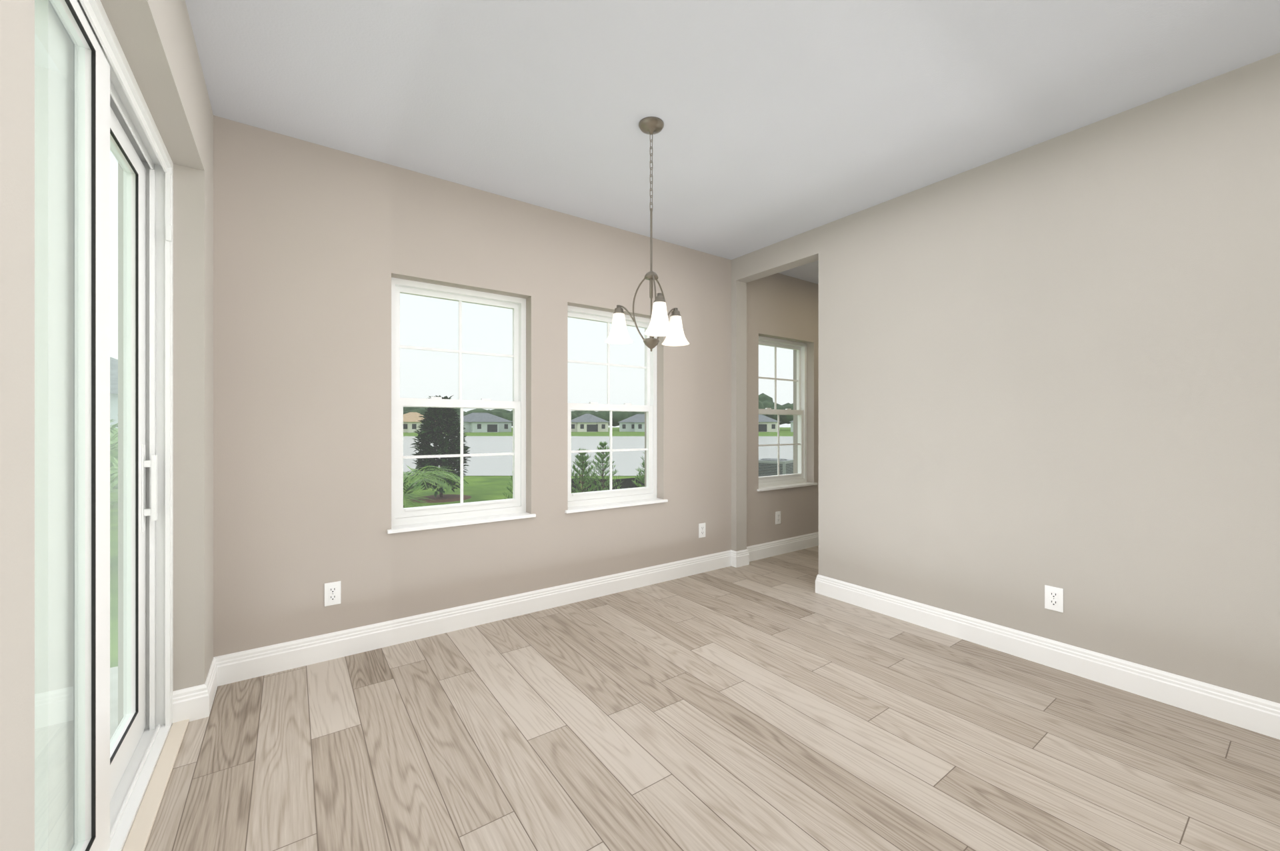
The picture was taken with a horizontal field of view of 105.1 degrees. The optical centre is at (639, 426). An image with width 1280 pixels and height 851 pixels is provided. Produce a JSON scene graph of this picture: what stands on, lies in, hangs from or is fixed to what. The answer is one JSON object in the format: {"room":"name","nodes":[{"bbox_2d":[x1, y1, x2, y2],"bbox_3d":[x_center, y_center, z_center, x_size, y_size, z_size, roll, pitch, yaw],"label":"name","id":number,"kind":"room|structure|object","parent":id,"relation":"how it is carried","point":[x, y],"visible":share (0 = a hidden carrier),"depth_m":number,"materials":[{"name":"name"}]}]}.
{"room":"empty dining room","nodes":[
{"label":"empty dining room","id":0,"kind":"room"},
{"bbox_2d":[0,0,213,850],"bbox_3d":[-0.277,-0.060,-0.327,0.250,2.760,6.190,0,0,-35],"label":"wall","id":1,"kind":"structure","parent":0,"point":[156,41],"depth_m":1.37,"materials":[{"name":"paint"}]},
{"bbox_2d":[34,0,173,850],"bbox_3d":[-1.454,0.070,1.263,0.139,2.260,1.655,0,0,-35],"label":"door frame","id":2,"kind":"structure","parent":1,"relation":"attached to","point":[92,115],"depth_m":1.25,"materials":[{"name":"white plastic"}]},
{"bbox_2d":[122,719,189,850],"bbox_3d":[-1.380,1.194,1.315,0.050,0.012,1.653,0,0,-35],"label":"threshold","id":3,"kind":"object","parent":1,"relation":"attached to","point":[138,837],"visible":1,"depth_m":1.59,"materials":[{"name":"beige wood"}]},
{"bbox_2d":[213,115,818,657],"bbox_3d":[0.068,-0.060,3.874,5.690,2.760,0.250,0,0,-35],"label":"wall","id":4,"kind":"structure","parent":0,"point":[317,249],"depth_m":2.69,"materials":[{"name":"paint"}]},
{"bbox_2d":[324,581,340,606],"bbox_3d":[-1.589,0.865,2.534,0.072,0.117,0.008,0,0,-35],"label":"electrical outlet","id":5,"kind":"object","parent":4,"relation":"attached to","point":[332,593],"visible":1,"depth_m":2.53,"materials":[{"name":"white plastic"}]},
{"bbox_2d":[391,277,525,526],"bbox_3d":[-1.110,-0.140,3.037,0.816,1.410,0.087,0,0,-35],"label":"window","id":6,"kind":"structure","parent":4,"relation":"in","point":[401,515],"depth_m":3.02,"materials":[{"name":"white plastic"}]},
{"bbox_2d":[387,512,535,533],"bbox_3d":[-1.056,0.575,2.962,0.860,0.020,0.121,0,0,-35],"label":"sill","id":7,"kind":"structure","parent":4,"relation":"attached to","point":[419,527],"depth_m":2.91,"materials":[{"name":"white wood"}]},
{"bbox_2d":[567,305,656,507],"bbox_3d":[-0.227,-0.140,3.666,0.828,1.410,0.087,0,0,-35],"label":"window","id":8,"kind":"structure","parent":4,"relation":"in","point":[649,491],"depth_m":3.69,"materials":[{"name":"white plastic"}]},
{"bbox_2d":[564,498,667,513],"bbox_3d":[-0.174,0.575,3.591,0.872,0.020,0.121,0,0,-35],"label":"sill","id":9,"kind":"structure","parent":4,"relation":"attached to","point":[593,507],"depth_m":3.53,"materials":[{"name":"white wood"}]},
{"bbox_2d":[698,522,705,537],"bbox_3d":[0.513,0.855,4.034,0.072,0.117,0.008,0,0,-35],"label":"electrical outlet","id":10,"kind":"object","parent":4,"relation":"attached to","point":[701,530],"visible":1,"depth_m":4.03,"materials":[{"name":"white plastic"}]},
{"bbox_2d":[775,511,780,524],"bbox_3d":[1.296,0.855,4.593,0.072,0.117,0.008,0,0,-35],"label":"electrical outlet","id":11,"kind":"object","parent":4,"relation":"attached to","point":[777,517],"visible":1,"depth_m":4.59,"materials":[{"name":"white plastic"}]},
{"bbox_2d":[758,336,806,487],"bbox_3d":[1.336,-0.140,4.781,0.827,1.410,0.087,0,0,-35],"label":"window","id":12,"kind":"structure","parent":4,"relation":"in","point":[800,413],"depth_m":4.92,"materials":[{"name":"white plastic"}]},
{"bbox_2d":[756,482,817,491],"bbox_3d":[1.390,0.575,4.706,0.871,0.020,0.121,0,0,-35],"label":"sill","id":13,"kind":"structure","parent":4,"relation":"attached to","point":[780,487],"depth_m":4.66,"materials":[{"name":"white wood"}]},
{"bbox_2d":[144,546,1279,850],"bbox_3d":[2.036,1.260,1.244,5.540,0.120,6.360,0,0,-35],"label":"floor","id":14,"kind":"structure","parent":0,"point":[775,703],"depth_m":1.84,"materials":[{"name":"brown wood"}]},
{"bbox_2d":[185,0,1279,284],"bbox_3d":[1.909,-1.500,1.294,5.690,0.120,6.590,0,0,-35],"label":"ceiling","id":15,"kind":"structure","parent":0,"point":[783,120],"depth_m":2.07,"materials":[{"name":"paint"}]},
{"bbox_2d":[604,116,689,351],"bbox_3d":[0.086,-0.898,2.348,0.400,1.084,0.423,0,0,-35],"label":"chandelier","id":16,"kind":"object","parent":15,"relation":"hanging from","point":[671,331],"visible":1,"depth_m":2.33,"materials":[{"name":"white glass"}]},
{"bbox_2d":[731,52,1279,703],"bbox_3d":[2.638,-0.120,1.752,0.130,2.640,6.190,0,0,-35],"label":"wall","id":17,"kind":"structure","parent":0,"point":[1054,362],"depth_m":2.37,"materials":[{"name":"paint"}]},
{"bbox_2d":[172,532,1279,739],"bbox_3d":[1.940,1.133,1.254,5.385,0.133,6.190,0,0,-35],"label":"baseboard","id":18,"kind":"structure","parent":17,"relation":"attached to","point":[1257,715],"depth_m":2.58,"materials":[{"name":"white wood"}]},
{"bbox_2d":[1044,585,1063,612],"bbox_3d":[2.062,0.858,2.441,0.008,0.117,0.072,0,0,-35],"label":"electrical outlet","id":19,"kind":"object","parent":17,"relation":"attached to","point":[1053,599],"visible":1,"depth_m":2.44,"materials":[{"name":"white plastic"}]},
{"label":"outside","id":20,"kind":"structure","parent":0,"visible":0},
{"bbox_2d":[110,427,793,667],"bbox_3d":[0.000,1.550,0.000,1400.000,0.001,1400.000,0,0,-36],"label":"ground","id":21,"kind":"structure","parent":20,"point":[490,489],"depth_m":11.45,"materials":[{"name":"green plant"}]},
{"bbox_2d":[110,666,117,739],"bbox_3d":[-3.253,1.390,0.014,4.200,0.320,3.400,0,0,-35],"label":"patio slab","id":22,"kind":"object","parent":21,"relation":"on","point":[115,701],"depth_m":2.20,"materials":[{"name":"white concrete"}]},
{"bbox_2d":[110,357,117,428],"bbox_3d":[-32.631,-1.650,24.500,17.000,6.400,13.000,0,0,-43],"label":"house","id":23,"kind":"structure","parent":21,"relation":"on","point":[114,413],"depth_m":23.45,"materials":[{"name":"white"}]},
{"bbox_2d":[110,458,117,505],"bbox_3d":[-5.758,0.846,5.274,2.898,1.408,3.477,0,0,-35],"label":"palm","id":24,"kind":"object","parent":21,"relation":"on","point":[115,479],"depth_m":4.91,"materials":[{"name":"green plant"}]},
{"bbox_2d":[110,414,117,457],"bbox_3d":[-8.613,0.656,7.483,3.693,1.788,3.651,0,0,-35],"label":"palm","id":25,"kind":"object","parent":21,"relation":"on","point":[115,443],"depth_m":7.54,"materials":[{"name":"green plant"}]},
{"bbox_2d":[403,465,469,507],"bbox_3d":[-2.899,1.000,5.646,1.757,1.099,1.977,0,0,-35],"label":"palm","id":26,"kind":"object","parent":21,"relation":"on","point":[425,477],"depth_m":5.57,"materials":[{"name":"green plant"}]},
{"bbox_2d":[410,395,471,503],"bbox_3d":[-4.270,0.430,10.554,1.264,2.241,1.244,0,0,-35],"label":"tree","id":27,"kind":"object","parent":21,"relation":"on","point":[444,445],"depth_m":10.28,"materials":[{"name":"plant"}]},
{"bbox_2d":[502,471,512,499],"bbox_3d":[-1.900,1.007,7.922,0.758,1.086,0.752,0,0,-35],"label":"pine","id":28,"kind":"object","parent":21,"relation":"on","point":[510,491],"depth_m":7.86,"materials":[{"name":"green plant"}]},
{"bbox_2d":[571,448,603,493],"bbox_3d":[-0.849,0.931,7.317,0.846,1.237,0.836,0,0,-35],"label":"pine","id":29,"kind":"object","parent":21,"relation":"on","point":[581,459],"depth_m":7.29,"materials":[{"name":"green plant"}]},
{"bbox_2d":[403,412,793,432],"bbox_3d":[-4.462,-1.150,122.684,159.048,5.400,111.017,0,0,-35],"label":"houses","id":30,"kind":"structure","parent":21,"relation":"on","point":[489,425],"depth_m":136.99,"materials":[{"name":"white"}]},
{"bbox_2d":[583,441,623,491],"bbox_3d":[-0.679,0.902,9.134,0.893,1.296,0.818,0,0,-35],"label":"pine","id":31,"kind":"object","parent":21,"relation":"on","point":[603,456],"depth_m":9.13,"materials":[{"name":"green plant"}]},
{"bbox_2d":[571,474,644,491],"bbox_3d":[5.694,1.335,16.369,19.718,0.430,1.760,0,0,-35],"label":"mulch bed","id":32,"kind":"object","parent":21,"relation":"on","point":[627,483],"depth_m":11.78,"materials":[{"name":"black"}]},
{"bbox_2d":[628,452,644,487],"bbox_3d":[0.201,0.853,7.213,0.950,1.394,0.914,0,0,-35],"label":"pine","id":33,"kind":"object","parent":21,"relation":"on","point":[639,472],"depth_m":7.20,"materials":[{"name":"green plant"}]},
{"bbox_2d":[758,458,793,476],"bbox_3d":[3.507,1.201,12.820,0.950,0.698,0.950,0,0,34],"label":"ac unit","id":34,"kind":"object","parent":21,"relation":"on","point":[771,464],"depth_m":12.50,"materials":[{"name":"grey metal"}]},
{"bbox_2d":[403,436,793,475],"bbox_3d":[2.498,1.538,52.482,138.051,0.001,105.869,0,0,-36],"label":"pond","id":35,"kind":"structure","parent":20,"point":[499,465],"depth_m":29.36,"materials":[{"name":"grey liquid"}]},
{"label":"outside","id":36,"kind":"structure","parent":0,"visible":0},
{"bbox_2d":[110,419,117,493],"bbox_3d":[-12.796,0.435,11.822,5.123,1.846,8.630,0,0,-35],"label":"bush","id":37,"kind":"object","parent":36,"point":[114,454],"depth_m":9.23,"materials":[{"name":"green plant"}]},
{"bbox_2d":[403,393,793,426],"bbox_3d":[-30.485,-7.935,152.518,354.655,16.104,213.439,0,0,-35],"label":"treeline","id":38,"kind":"object","parent":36,"point":[617,417],"depth_m":196.30,"materials":[{"name":"green plant"}]}
]}

